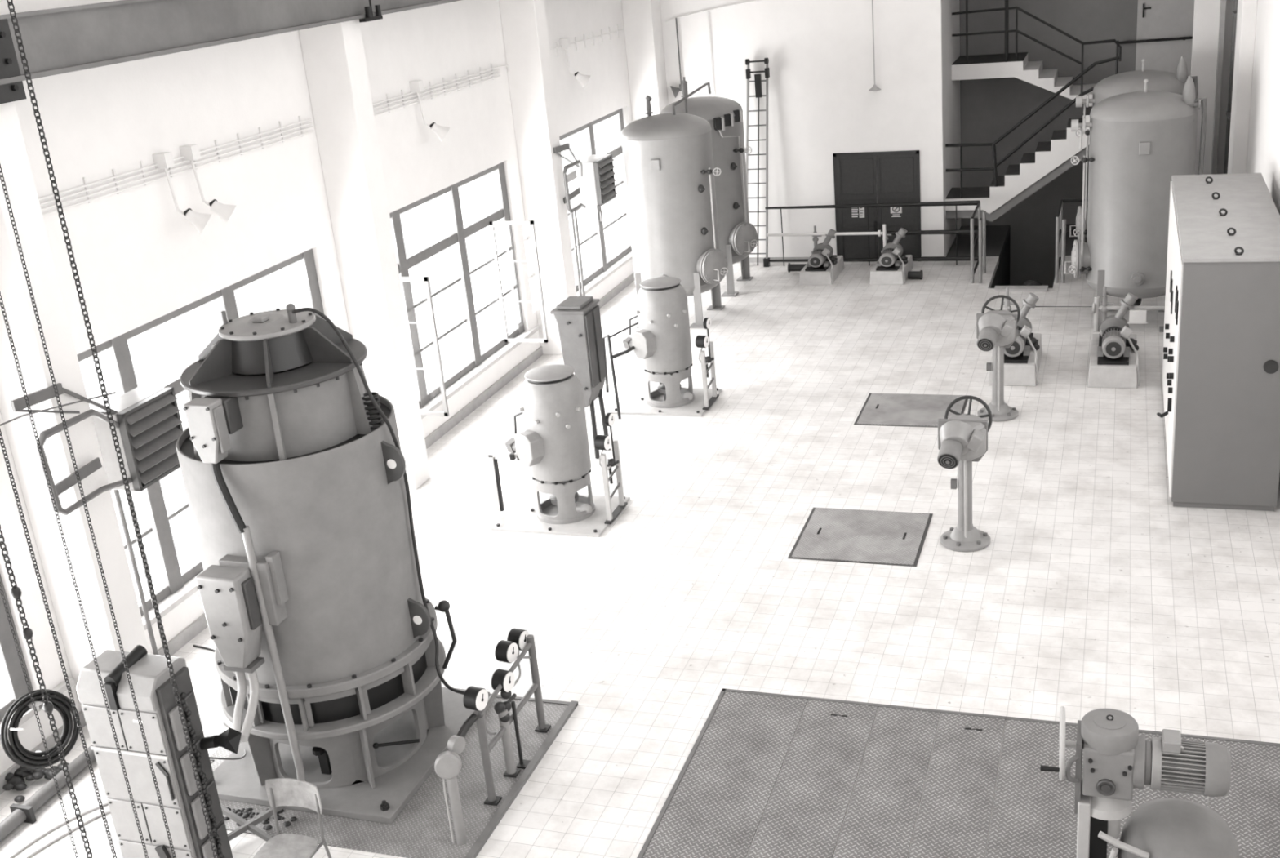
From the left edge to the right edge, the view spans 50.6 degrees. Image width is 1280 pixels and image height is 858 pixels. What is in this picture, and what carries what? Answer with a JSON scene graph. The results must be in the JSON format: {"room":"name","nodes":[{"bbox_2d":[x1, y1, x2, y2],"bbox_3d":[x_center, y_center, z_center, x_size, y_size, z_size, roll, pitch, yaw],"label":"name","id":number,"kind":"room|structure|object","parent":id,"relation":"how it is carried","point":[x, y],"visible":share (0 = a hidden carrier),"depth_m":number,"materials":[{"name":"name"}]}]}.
{"room":"water pumping station","nodes":[
{"label":"water pumping station","id":0,"kind":"room"},
{"bbox_2d":[0,0,634,774],"bbox_3d":[-5.185,-1.636,12.380,0.350,8.200,31.600,2,22,19],"label":"wall","id":1,"kind":"structure","parent":0,"point":[139,261],"depth_m":14.35,"materials":[{"name":"white paint"}]},
{"bbox_2d":[0,574,33,721],"bbox_3d":[-6.248,1.927,9.501,0.190,2.740,4.600,2,22,19],"label":"window","id":2,"kind":"structure","parent":1,"relation":"in","point":[13,685],"depth_m":11.70,"materials":[{"name":"paint"}]},
{"bbox_2d":[0,677,75,741],"bbox_3d":[-5.993,3.166,10.078,0.190,0.060,4.990,2,22,19],"label":"trim","id":3,"kind":"structure","parent":1,"relation":"attached to","point":[61,687],"depth_m":11.84,"materials":[{"name":"paint"}]},
{"bbox_2d":[0,688,79,768],"bbox_3d":[-4.870,2.417,10.966,0.274,0.611,0.633,10,26,37],"label":"cable coil","id":4,"kind":"object","parent":1,"relation":"attached to","point":[15,751],"visible":0.89,"depth_m":10.87,"materials":[{"name":"black rubber"}]},
{"bbox_2d":[0,711,86,794],"bbox_3d":[-5.917,3.560,10.211,0.030,0.140,5.090,2,22,19],"label":"baseboard","id":5,"kind":"structure","parent":1,"relation":"attached to","point":[50,740],"depth_m":11.99,"materials":[{"name":"concrete"}]},
{"bbox_2d":[0,101,150,711],"bbox_3d":[-5.148,-1.176,11.136,0.570,8.200,0.410,2,22,19],"label":"pillar","id":6,"kind":"structure","parent":1,"relation":"attached to","point":[15,163],"depth_m":11.44,"materials":[{"name":"white paint"}]},
{"bbox_2d":[10,382,183,656],"bbox_3d":[-4.649,0.995,12.174,0.504,3.315,1.843,2,22,19],"label":"heater","id":7,"kind":"object","parent":1,"relation":"attached to","point":[147,420],"visible":0.8,"depth_m":12.15,"materials":[{"name":"metal"}]},
{"bbox_2d":[141,570,203,630],"bbox_3d":[-4.239,1.200,14.906,0.190,0.060,4.990,2,22,19],"label":"trim","id":8,"kind":"structure","parent":1,"relation":"attached to","point":[169,603],"depth_m":13.57,"materials":[{"name":"paint"}]},
{"bbox_2d":[38,115,314,216],"bbox_3d":[-4.553,-2.665,13.497,0.041,0.230,4.800,2,22,19],"label":"cable","id":9,"kind":"object","parent":1,"relation":"attached to","point":[239,140],"visible":0.73,"depth_m":13.29,"materials":[{"name":"white paint"}]},
{"bbox_2d":[151,613,208,656],"bbox_3d":[-4.164,1.593,15.039,0.030,0.140,5.090,2,22,19],"label":"baseboard","id":10,"kind":"structure","parent":1,"relation":"attached to","point":[179,641],"depth_m":13.76,"materials":[{"name":"concrete"}]},
{"bbox_2d":[151,151,211,234],"bbox_3d":[-4.432,-2.309,13.260,0.447,0.810,0.230,2,22,19],"label":"floodlight","id":11,"kind":"object","parent":1,"relation":"attached to","point":[165,160],"visible":1,"depth_m":13.23,"materials":[{"name":"white paint"}]},
{"bbox_2d":[76,248,324,616],"bbox_3d":[-4.495,-0.039,14.329,0.190,2.740,4.600,2,22,19],"label":"window","id":12,"kind":"structure","parent":1,"relation":"in","point":[116,352],"depth_m":13.59,"materials":[{"name":"paint"}]},
{"bbox_2d":[178,144,236,224],"bbox_3d":[-4.298,-2.460,13.629,0.447,0.810,0.230,2,22,19],"label":"floodlight","id":13,"kind":"object","parent":1,"relation":"attached to","point":[191,153],"visible":1,"depth_m":13.60,"materials":[{"name":"white paint"}]},
{"bbox_2d":[0,0,461,104],"bbox_3d":[-4.218,-3.646,12.407,0.208,0.640,27.700,2,22,19],"label":"beam","id":14,"kind":"structure","parent":1,"relation":"attached to","point":[61,40],"depth_m":12.03,"materials":[{"name":"metal"}]},
{"bbox_2d":[298,18,430,489],"bbox_3d":[-3.398,-3.139,15.955,0.570,8.200,0.410,2,22,19],"label":"pillar","id":15,"kind":"structure","parent":1,"relation":"attached to","point":[334,58],"depth_m":16.02,"materials":[{"name":"white paint"}]},
{"bbox_2d":[408,80,449,142],"bbox_3d":[-2.743,-4.204,17.913,0.447,0.810,0.230,2,22,19],"label":"floodlight","id":16,"kind":"object","parent":1,"relation":"attached to","point":[416,86],"visible":1,"depth_m":17.88,"materials":[{"name":"white paint"}]},
{"bbox_2d":[371,63,509,117],"bbox_3d":[-2.632,-3.505,18.911,0.043,2.690,4.830,2,22,19],"label":"cable","id":17,"kind":"object","parent":1,"relation":"attached to","point":[468,75],"visible":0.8,"depth_m":18.42,"materials":[{"name":"white paint"}]},
{"bbox_2d":[389,161,548,416],"bbox_3d":[-2.438,-1.992,19.041,0.840,2.740,4.600,2,22,19],"label":"window","id":18,"kind":"structure","parent":1,"relation":"in","point":[500,216],"depth_m":19.65,"materials":[{"name":"paint"}]},
{"bbox_2d":[419,324,540,419],"bbox_3d":[-2.490,-0.763,19.726,0.190,0.060,4.990,2,22,19],"label":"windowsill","id":19,"kind":"structure","parent":1,"relation":"attached to","point":[508,347],"depth_m":19.86,"materials":[{"name":"paint"}]},
{"bbox_2d":[424,346,542,448],"bbox_3d":[-2.414,-0.370,19.858,0.030,0.140,5.090,2,22,19],"label":"baseboard","id":20,"kind":"structure","parent":1,"relation":"attached to","point":[438,433],"depth_m":20.01,"materials":[{"name":"concrete"}]},
{"bbox_2d":[498,0,577,355],"bbox_3d":[-1.645,-5.106,20.783,0.570,8.200,0.410,2,22,19],"label":"pillar","id":21,"kind":"structure","parent":1,"relation":"attached to","point":[524,22],"depth_m":20.91,"materials":[{"name":"white paint"}]},
{"bbox_2d":[559,38,590,87],"bbox_3d":[-1.054,-6.099,22.565,0.447,0.810,0.230,2,22,19],"label":"floodlight","id":22,"kind":"object","parent":1,"relation":"attached to","point":[565,42],"visible":1,"depth_m":22.54,"materials":[{"name":"white paint"}]},
{"bbox_2d":[553,142,617,296],"bbox_3d":[-0.896,-3.215,22.510,0.504,3.315,2.393,2,22,19],"label":"heater","id":23,"kind":"object","parent":1,"relation":"attached to","point":[595,173],"visible":0.96,"depth_m":22.70,"materials":[{"name":"metal"}]},
{"bbox_2d":[549,24,622,56],"bbox_3d":[-1.014,-6.633,23.241,0.041,0.230,4.300,2,22,19],"label":"cable","id":24,"kind":"object","parent":1,"relation":"attached to","point":[618,30],"visible":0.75,"depth_m":23.61,"materials":[{"name":"white paint"}]},
{"bbox_2d":[559,107,631,291],"bbox_3d":[-0.984,-3.977,23.998,0.190,2.740,4.650,2,22,19],"label":"window","id":25,"kind":"structure","parent":1,"relation":"in","point":[602,264],"depth_m":24.82,"materials":[{"name":"paint"}]},
{"bbox_2d":[576,250,632,296],"bbox_3d":[-0.751,-2.713,24.514,0.190,0.060,4.900,2,22,19],"label":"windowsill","id":26,"kind":"structure","parent":1,"relation":"attached to","point":[602,277],"depth_m":24.77,"materials":[{"name":"paint"}]},
{"bbox_2d":[597,271,634,308],"bbox_3d":[-0.675,-2.320,24.647,0.030,0.140,5.000,2,22,19],"label":"baseboard","id":27,"kind":"structure","parent":1,"relation":"attached to","point":[607,297],"depth_m":25.23,"materials":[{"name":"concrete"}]},
{"bbox_2d":[621,0,668,121],"bbox_3d":[0.102,-7.065,25.593,0.570,8.200,0.550,2,22,19],"label":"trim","id":28,"kind":"structure","parent":1,"relation":"attached to","point":[642,25],"depth_m":25.38,"materials":[{"name":"white paint"}]},
{"bbox_2d":[0,223,1279,857],"bbox_3d":[0.816,1.958,13.146,11.400,0.120,34.200,2,22,19],"label":"floor","id":29,"kind":"structure","parent":0,"point":[1090,590],"depth_m":14.05,"materials":[{"name":"tile"}]},
{"bbox_2d":[2,762,69,802],"bbox_3d":[-5.224,2.999,11.538,0.636,0.136,0.504,-2,21,9],"label":"heap","id":30,"kind":"object","parent":29,"relation":"on","point":[16,782],"visible":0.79,"depth_m":11.56,"materials":[{"name":"stone"}]},
{"bbox_2d":[0,744,96,841],"bbox_3d":[-5.162,3.274,10.783,0.200,0.140,3.302,2,22,19],"label":"pipe","id":31,"kind":"object","parent":29,"relation":"on","point":[24,812],"visible":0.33,"depth_m":11.21,"materials":[{"name":"grey metal"}]},
{"bbox_2d":[8,801,110,857],"bbox_3d":[-4.595,3.234,10.899,0.317,0.030,1.511,14,28,41],"label":"cable","id":32,"kind":"object","parent":29,"relation":"on","point":[87,821],"visible":0.55,"depth_m":10.90,"materials":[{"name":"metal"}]},
{"bbox_2d":[75,644,241,857],"bbox_3d":[-3.425,2.495,9.939,0.995,1.870,0.473,2,22,19],"label":"tall cabinet","id":33,"kind":"object","parent":29,"relation":"on","point":[151,680],"visible":0.96,"depth_m":9.76,"materials":[{"name":"metal"}]},
{"bbox_2d":[75,649,129,706],"bbox_3d":[-3.822,1.786,9.787,0.290,0.230,0.410,2,22,19],"label":"hood","id":34,"kind":"object","parent":33,"relation":"attached to","point":[88,688],"depth_m":9.65,"materials":[{"name":"metal"}]},
{"bbox_2d":[115,653,186,711],"bbox_3d":[-3.482,1.797,9.669,0.310,0.230,0.410,2,22,19],"label":"hood","id":35,"kind":"object","parent":33,"relation":"attached to","point":[148,673],"depth_m":9.54,"materials":[{"name":"metal"}]},
{"bbox_2d":[220,804,287,841],"bbox_3d":[-3.015,3.112,10.576,0.972,0.145,0.558,-1,21,11],"label":"trestle","id":36,"kind":"object","parent":29,"relation":"on","point":[246,825],"visible":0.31,"depth_m":10.62,"materials":[{"name":"grey wood"}]},
{"bbox_2d":[253,777,331,857],"bbox_3d":[-2.522,3.022,9.700,0.442,0.891,0.483,2,22,19],"label":"chair","id":37,"kind":"object","parent":29,"relation":"on","point":[280,791],"visible":1,"depth_m":9.77,"materials":[{"name":"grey wood"}]},
{"bbox_2d":[209,693,577,857],"bbox_3d":[-2.281,2.791,11.488,2.900,0.035,2.280,2,22,19],"label":"base platform","id":38,"kind":"object","parent":29,"relation":"on","point":[421,829],"visible":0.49,"depth_m":10.77,"materials":[{"name":"grey metal"}]},
{"bbox_2d":[223,806,297,832],"bbox_3d":[-3.216,3.104,10.894,0.990,0.042,0.289,2,22,19],"label":"rubble","id":39,"kind":"object","parent":38,"relation":"on","point":[247,811],"visible":0.51,"depth_m":10.85,"materials":[{"name":"stone"}]},
{"bbox_2d":[175,303,489,823],"bbox_3d":[-2.523,1.001,10.672,2.448,3.963,2.488,2,22,19],"label":"motor","id":40,"kind":"object","parent":38,"relation":"on","point":[331,660],"visible":0.98,"depth_m":10.36,"materials":[{"name":"metal"}]},
{"bbox_2d":[285,303,297,323],"bbox_3d":[-2.639,-0.875,10.262,0.070,0.155,0.070,2,22,19],"label":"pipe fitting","id":41,"kind":"object","parent":40,"relation":"on","point":[291,308],"depth_m":10.24,"materials":[{"name":"grey metal"}]},
{"bbox_2d":[434,713,477,844],"bbox_3d":[-1.338,2.686,10.355,0.208,0.849,0.567,2,22,19],"label":"post","id":42,"kind":"object","parent":38,"relation":"on","point":[447,765],"visible":1,"depth_m":10.16,"materials":[{"name":"metal"}]},
{"bbox_2d":[462,627,551,805],"bbox_3d":[-1.067,2.296,11.042,0.274,1.026,1.198,0,21,15],"label":"stand","id":43,"kind":"object","parent":38,"relation":"on","point":[475,698],"visible":1,"depth_m":10.97,"materials":[{"name":"grey metal"}]},
{"bbox_2d":[487,450,519,512],"bbox_3d":[-1.527,0.633,15.958,0.460,0.760,0.090,2,22,19],"label":"bracket","id":44,"kind":"object","parent":29,"relation":"on","point":[493,462],"visible":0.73,"depth_m":15.96,"materials":[{"name":"metal"}]},
{"bbox_2d":[491,364,630,537],"bbox_3d":[-1.001,0.169,15.658,1.340,1.800,1.070,2,22,19],"label":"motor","id":45,"kind":"object","parent":29,"relation":"on","point":[553,443],"visible":1,"depth_m":15.41,"materials":[{"name":"metal"}]},
{"bbox_2d":[594,412,627,524],"bbox_3d":[-0.325,0.423,15.566,0.155,1.210,0.585,4,22,24],"label":"stand","id":46,"kind":"object","parent":45,"relation":"on","point":[602,442],"visible":1,"depth_m":15.53,"materials":[{"name":"metal"}]},
{"bbox_2d":[550,296,610,458],"bbox_3d":[-0.714,-0.640,17.371,0.480,2.072,0.580,2,22,19],"label":"box","id":47,"kind":"object","parent":29,"relation":"on","point":[578,319],"visible":0.94,"depth_m":17.02,"materials":[{"name":"grey metal"}]},
{"bbox_2d":[602,321,638,418],"bbox_3d":[-0.086,-0.856,18.952,0.756,1.268,0.385,-13,22,-21],"label":"bracket","id":48,"kind":"object","parent":29,"relation":"on","point":[611,357],"visible":0.88,"depth_m":18.80,"materials":[{"name":"metal"}]},
{"bbox_2d":[610,276,722,416],"bbox_3d":[0.308,-1.223,19.058,1.340,1.800,1.070,2,22,19],"label":"motor","id":49,"kind":"object","parent":29,"relation":"on","point":[662,341],"visible":1,"depth_m":18.80,"materials":[{"name":"metal"}]},
{"bbox_2d":[695,317,719,409],"bbox_3d":[0.953,-0.934,18.878,0.155,1.210,0.585,4,22,24],"label":"stand","id":50,"kind":"object","parent":49,"relation":"on","point":[701,341],"visible":1,"depth_m":18.83,"materials":[{"name":"metal"}]},
{"bbox_2d":[621,95,728,328],"bbox_3d":[0.648,-3.679,22.736,1.743,3.768,1.581,2,22,19],"label":"tank","id":51,"kind":"object","parent":29,"relation":"on","point":[668,166],"visible":0.8,"depth_m":22.19,"materials":[{"name":"metal"}]},
{"bbox_2d":[658,80,757,296],"bbox_3d":[1.292,-4.380,24.450,1.743,3.768,1.581,2,22,19],"label":"tank","id":52,"kind":"object","parent":29,"relation":"on","point":[738,237],"visible":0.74,"depth_m":23.91,"materials":[{"name":"metal"}]},
{"bbox_2d":[672,76,711,115],"bbox_3d":[0.876,-5.616,22.624,0.088,0.580,1.366,7,24,30],"label":"vent pipe","id":53,"kind":"object","parent":52,"relation":"attached to","point":[685,94],"visible":1,"depth_m":22.39,"materials":[{"name":"grey metal"}]},
{"bbox_2d":[642,691,807,857],"bbox_3d":[0.319,3.218,9.699,0.737,0.010,4.930,2,22,19],"label":"cover plate","id":54,"kind":"object","parent":29,"relation":"on","point":[716,810],"visible":1,"depth_m":10.75,"materials":[{"name":"metal"}]},
{"bbox_2d":[745,57,769,266],"bbox_3d":[2.194,-5.014,25.729,0.680,3.906,0.295,2,22,19],"label":"ladder","id":55,"kind":"object","parent":29,"relation":"on","point":[757,80],"visible":0.85,"depth_m":25.54,"materials":[{"name":"metal"}]},
{"bbox_2d":[746,699,878,857],"bbox_3d":[0.959,3.239,9.475,0.602,0.012,4.930,2,22,19],"label":"cover plate","id":56,"kind":"object","parent":29,"relation":"on","point":[803,816],"visible":1,"depth_m":10.60,"materials":[{"name":"metal"}]},
{"bbox_2d":[799,225,844,284],"bbox_3d":[3.358,-3.266,25.036,0.632,0.912,1.230,2,22,19],"label":"pump","id":57,"kind":"object","parent":29,"relation":"on","point":[823,267],"visible":1,"depth_m":24.69,"materials":[{"name":"paint"}]},
{"bbox_2d":[766,224,886,247],"bbox_3d":[3.433,-3.557,25.067,2.228,0.420,0.120,2,22,19],"label":"pipe","id":58,"kind":"object","parent":57,"relation":"attached to","point":[878,233],"visible":1,"depth_m":24.92,"materials":[{"name":"grey metal"}]},
{"bbox_2d":[787,507,933,566],"bbox_3d":[2.411,1.152,14.705,1.350,0.016,1.310,2,22,19],"label":"floor hatch","id":59,"kind":"object","parent":29,"relation":"on","point":[833,535],"visible":1,"depth_m":14.65,"materials":[{"name":"metal"}]},
{"bbox_2d":[764,200,986,283],"bbox_3d":[4.201,-3.417,24.817,4.150,1.194,1.352,2,22,19],"label":"guard railing","id":60,"kind":"object","parent":29,"relation":"on","point":[979,232],"visible":0.94,"depth_m":24.92,"materials":[{"name":"metal"}]},
{"bbox_2d":[832,706,940,857],"bbox_3d":[1.492,3.258,9.289,0.512,0.010,4.930,2,22,19],"label":"cover plate","id":61,"kind":"object","parent":29,"relation":"on","point":[880,819],"visible":1,"depth_m":10.48,"materials":[{"name":"metal"}]},
{"bbox_2d":[869,227,913,284],"bbox_3d":[4.575,-3.225,24.610,0.632,0.912,1.230,2,22,19],"label":"pump","id":62,"kind":"object","parent":29,"relation":"on","point":[892,267],"visible":1,"depth_m":24.26,"materials":[{"name":"paint"}]},
{"bbox_2d":[853,393,968,427],"bbox_3d":[3.656,-0.261,18.177,1.360,0.016,1.230,2,22,19],"label":"floor hatch","id":63,"kind":"object","parent":29,"relation":"on","point":[878,409],"visible":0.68,"depth_m":18.16,"materials":[{"name":"metal"}]},
{"bbox_2d":[907,712,1005,857],"bbox_3d":[1.987,3.274,9.116,0.522,0.012,4.930,2,22,19],"label":"cover plate","id":64,"kind":"object","parent":29,"relation":"on","point":[953,818],"visible":1,"depth_m":10.37,"materials":[{"name":"metal"}]},
{"bbox_2d":[636,688,1279,857],"bbox_3d":[2.159,3.273,9.076,4.700,0.014,4.970,2,22,19],"label":"plate border","id":65,"kind":"object","parent":29,"relation":"on","point":[689,758],"visible":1,"depth_m":11.18,"materials":[{"name":"grey metal"}]},
{"bbox_2d":[937,395,992,551],"bbox_3d":[3.329,0.516,13.965,0.530,1.552,0.816,2,22,19],"label":"valve actuator","id":66,"kind":"object","parent":29,"relation":"on","point":[962,438],"visible":1,"depth_m":13.98,"materials":[{"name":"metal"}]},
{"bbox_2d":[937,453,957,468],"bbox_3d":[3.081,0.326,13.556,0.189,0.181,0.076,2,22,19],"label":"fan grille","id":67,"kind":"object","parent":66,"relation":"attached to","point":[945,460],"depth_m":13.54,"materials":[{"name":"black metal"}]},
{"bbox_2d":[976,294,1020,422],"bbox_3d":[4.566,-0.860,17.341,0.530,1.552,0.816,2,22,19],"label":"valve actuator","id":68,"kind":"object","parent":29,"relation":"on","point":[996,329],"visible":0.95,"depth_m":17.35,"materials":[{"name":"metal"}]},
{"bbox_2d":[988,286,1042,386],"bbox_3d":[5.338,-1.395,19.172,0.665,1.140,1.500,2,22,19],"label":"pump","id":69,"kind":"object","parent":29,"relation":"on","point":[1022,360],"visible":0.72,"depth_m":18.71,"materials":[{"name":"paint"}]},
{"bbox_2d":[1004,341,1020,355],"bbox_3d":[5.121,-1.115,18.618,0.200,0.200,0.001,2,22,19],"label":"fan grille","id":70,"kind":"object","parent":69,"relation":"attached to","point":[1015,344],"depth_m":18.62,"materials":[{"name":"grey metal"}]},
{"bbox_2d":[994,285,1048,291],"bbox_3d":[6.505,-2.396,23.125,0.880,0.050,0.220,2,22,19],"label":"threshold slab","id":71,"kind":"object","parent":29,"relation":"on","point":[997,288],"visible":1,"depth_m":23.06,"materials":[{"name":"concrete"}]},
{"bbox_2d":[986,719,1083,857],"bbox_3d":[2.596,3.295,8.904,0.752,0.010,4.930,2,22,19],"label":"cover plate","id":72,"kind":"object","parent":29,"relation":"on","point":[1033,815],"visible":0.6,"depth_m":10.18,"materials":[{"name":"metal"}]},
{"bbox_2d":[1054,199,1088,283],"bbox_3d":[7.652,-3.288,23.607,0.730,1.175,1.345,2,22,19],"label":"guard railing","id":73,"kind":"object","parent":29,"relation":"on","point":[1060,224],"visible":0.77,"depth_m":23.23,"materials":[{"name":"metal"}]},
{"bbox_2d":[1087,286,1139,388],"bbox_3d":[6.574,-1.353,18.740,0.665,1.140,1.500,2,22,19],"label":"pump","id":74,"kind":"object","parent":29,"relation":"on","point":[1113,356],"visible":1,"depth_m":18.30,"materials":[{"name":"paint"}]},
{"bbox_2d":[1035,296,1164,332],"bbox_3d":[6.526,-1.604,18.907,2.150,0.500,0.160,2,22,19],"label":"pipe","id":75,"kind":"object","parent":74,"relation":"attached to","point":[1095,306],"visible":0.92,"depth_m":18.86,"materials":[{"name":"metal"}]},
{"bbox_2d":[1105,342,1121,355],"bbox_3d":[6.357,-1.073,18.186,0.200,0.200,0.001,2,22,19],"label":"fan grille","id":76,"kind":"object","parent":74,"relation":"attached to","point":[1117,347],"depth_m":18.18,"materials":[{"name":"grey metal"}]},
{"bbox_2d":[1127,309,1147,324],"bbox_3d":[6.868,-1.546,18.692,0.260,0.200,0.100,2,22,19],"label":"label plate","id":77,"kind":"object","parent":74,"relation":"hanging from","point":[1135,316],"visible":1,"depth_m":18.65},
{"bbox_2d":[1069,56,1198,240],"bbox_3d":[8.170,-4.285,22.526,1.911,3.695,1.581,2,22,19],"label":"tank","id":78,"kind":"object","parent":29,"relation":"on","point":[1131,81],"visible":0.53,"depth_m":21.71,"materials":[{"name":"metal"}]},
{"bbox_2d":[1064,75,1206,332],"bbox_3d":[7.408,-3.409,20.369,1.911,3.695,1.581,2,22,19],"label":"tank","id":79,"kind":"object","parent":29,"relation":"on","point":[1138,140],"visible":0.88,"depth_m":19.74,"materials":[{"name":"metal"}]},
{"bbox_2d":[1106,732,1208,857],"bbox_3d":[3.308,3.319,8.655,0.742,0.010,4.930,2,22,19],"label":"cover plate","id":80,"kind":"object","parent":29,"relation":"on","point":[1140,796],"visible":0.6,"depth_m":10.06,"materials":[{"name":"metal"}]},
{"bbox_2d":[1040,706,1239,857],"bbox_3d":[3.303,2.477,8.937,1.260,1.395,0.775,2,22,19],"label":"valve actuator","id":81,"kind":"object","parent":80,"relation":"on","point":[1117,760],"visible":1,"depth_m":8.71,"materials":[{"name":"metal"}]},
{"bbox_2d":[1156,173,1279,511],"bbox_3d":[6.748,-1.240,15.938,1.190,2.845,4.370,2,22,19],"label":"tall cabinet","id":82,"kind":"object","parent":29,"relation":"on","point":[1220,369],"visible":1,"depth_m":14.18,"materials":[{"name":"metal"}]},
{"bbox_2d":[1204,738,1279,857],"bbox_3d":[4.016,3.343,8.408,0.742,0.010,4.930,2,22,19],"label":"cover plate","id":83,"kind":"object","parent":29,"relation":"on","point":[1251,808],"visible":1,"depth_m":9.94,"materials":[{"name":"metal"}]},
{"bbox_2d":[659,0,1234,257],"bbox_3d":[4.986,-7.074,24.358,11.300,8.200,0.400,2,22,19],"label":"wall","id":84,"kind":"structure","parent":0,"point":[820,53],"depth_m":25.02,"materials":[{"name":"white paint"}]},
{"bbox_2d":[665,0,762,96],"bbox_3d":[2.932,-6.785,24.959,5.053,2.611,0.026,2,22,19],"label":"pipe","id":85,"kind":"object","parent":84,"relation":"attached to","point":[755,0],"visible":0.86,"depth_m":25.27,"materials":[{"name":"grey metal"}]},
{"bbox_2d":[832,150,921,258],"bbox_3d":[4.460,-4.161,25.473,1.600,2.080,0.100,2,22,19],"label":"door","id":86,"kind":"structure","parent":84,"relation":"in","point":[897,180],"depth_m":25.41,"materials":[{"name":"metal"}]},
{"bbox_2d":[1210,0,1226,174],"bbox_3d":[9.665,-6.833,22.500,0.070,8.200,0.550,2,22,19],"label":"trim","id":87,"kind":"structure","parent":84,"relation":"attached to","point":[1223,2],"depth_m":22.66,"materials":[{"name":"metal"}]},
{"bbox_2d":[942,0,960,255],"bbox_3d":[6.005,-5.276,26.314,0.150,8.500,2.600,2,22,19],"label":"wall","id":88,"kind":"structure","parent":0,"point":[951,22],"depth_m":25.80,"materials":[{"name":"white paint"}]},
{"bbox_2d":[990,232,1009,288],"bbox_3d":[7.406,-1.949,25.822,1.270,2.580,4.950,2,22,19],"label":"wall","id":89,"kind":"structure","parent":0,"point":[1002,277],"depth_m":26.58,"materials":[{"name":"paint"}]},
{"bbox_2d":[959,0,1137,288],"bbox_3d":[8.297,-5.282,25.594,4.950,8.600,2.800,2,22,19],"label":"wall","id":90,"kind":"structure","parent":0,"point":[989,108],"depth_m":26.74,"materials":[{"name":"grey paint"}]},
{"bbox_2d":[945,52,1096,222],"bbox_3d":[8.122,-5.553,25.444,4.400,2.782,2.580,2,22,19],"label":"staircase","id":91,"kind":"structure","parent":90,"relation":"attached to","point":[1051,159],"depth_m":25.17,"materials":[{"name":"white paint"}]},
{"bbox_2d":[945,56,1119,198],"bbox_3d":[7.047,-5.402,24.472,3.003,2.428,0.070,2,22,19],"label":"stair railing","id":92,"kind":"object","parent":91,"relation":"on","point":[995,165],"visible":0.8,"depth_m":24.56,"materials":[{"name":"metal"}]},
{"bbox_2d":[951,0,1121,93],"bbox_3d":[7.282,-7.373,24.940,3.013,2.460,0.070,2,22,19],"label":"stair railing","id":93,"kind":"object","parent":91,"relation":"on","point":[1006,8],"visible":0.91,"depth_m":25.00,"materials":[{"name":"metal"}]},
{"bbox_2d":[1118,35,1192,44],"bbox_3d":[9.749,-7.326,25.501,1.441,0.070,0.175,2,22,19],"label":"wall handrail","id":94,"kind":"object","parent":90,"relation":"attached to","point":[1180,37],"visible":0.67,"depth_m":25.44,"materials":[{"name":"metal"}]},
{"bbox_2d":[1135,0,1194,76],"bbox_3d":[9.872,-7.667,25.349,1.070,2.260,0.120,2,22,19],"label":"door","id":95,"kind":"structure","parent":90,"relation":"in","point":[1156,19],"depth_m":25.46,"materials":[{"name":"paint"}]},
{"bbox_2d":[1246,0,1279,214],"bbox_3d":[5.171,-1.285,8.763,0.300,8.200,31.600,2,22,19],"label":"wall","id":96,"kind":"structure","parent":0,"point":[1264,139],"depth_m":18.13,"materials":[{"name":"white paint"}]},
{"bbox_2d":[1223,0,1237,173],"bbox_3d":[9.585,-6.510,21.653,0.200,8.200,0.580,2,22,19],"label":"pipes","id":97,"kind":"object","parent":96,"relation":"attached to","point":[1234,12],"visible":0.18,"depth_m":22.16,"materials":[{"name":"grey metal"}]},
{"bbox_2d":[1227,0,1257,173],"bbox_3d":[9.174,-6.048,20.520,0.200,8.200,1.000,2,22,19],"label":"trim","id":98,"kind":"structure","parent":96,"relation":"attached to","point":[1246,9],"depth_m":20.45,"materials":[{"name":"white paint"}]},
{"bbox_3d":[0.066,-5.900,10.389,11.300,0.200,35.100,2,22,19],"label":"ceiling","id":99,"kind":"structure","parent":0,"visible":0},
{"bbox_2d":[0,582,78,857],"bbox_3d":[-3.959,-0.117,7.769,0.017,7.990,0.017,-14,22,-23],"label":"chain","id":100,"kind":"object","parent":99,"relation":"hanging from","point":[9,616],"visible":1,"depth_m":8.49,"materials":[{"name":"metal"}]},
{"bbox_2d":[0,524,92,857],"bbox_3d":[-3.855,-0.108,7.735,0.058,8.002,0.061,2,22,19],"label":"chain","id":101,"kind":"object","parent":99,"relation":"hanging from","point":[15,592],"visible":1,"depth_m":8.36,"materials":[{"name":"metal"}]},
{"bbox_2d":[0,428,116,857],"bbox_3d":[-3.936,-0.267,8.155,0.024,7.998,0.024,-14,22,-23],"label":"chain","id":102,"kind":"object","parent":99,"relation":"hanging from","point":[1,435],"visible":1,"depth_m":8.76,"materials":[{"name":"metal"}]},
{"bbox_2d":[0,291,148,857],"bbox_3d":[-3.671,-0.258,8.063,0.020,7.995,0.020,-14,22,-23],"label":"chain","id":103,"kind":"object","parent":99,"relation":"hanging from","point":[1,299],"visible":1,"depth_m":8.49,"materials":[{"name":"metal"}]},
{"bbox_2d":[0,164,176,857],"bbox_3d":[-3.570,-0.328,8.226,0.021,7.996,0.021,-14,22,-23],"label":"chain","id":104,"kind":"object","parent":99,"relation":"hanging from","point":[1,171],"visible":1,"depth_m":8.52,"materials":[{"name":"metal"}]},
{"bbox_2d":[6,0,218,857],"bbox_3d":[-3.231,-0.330,8.102,0.031,7.941,0.031,-14,22,-23],"label":"chain","id":105,"kind":"object","parent":99,"relation":"hanging from","point":[12,10],"visible":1,"depth_m":8.17,"materials":[{"name":"metal"}]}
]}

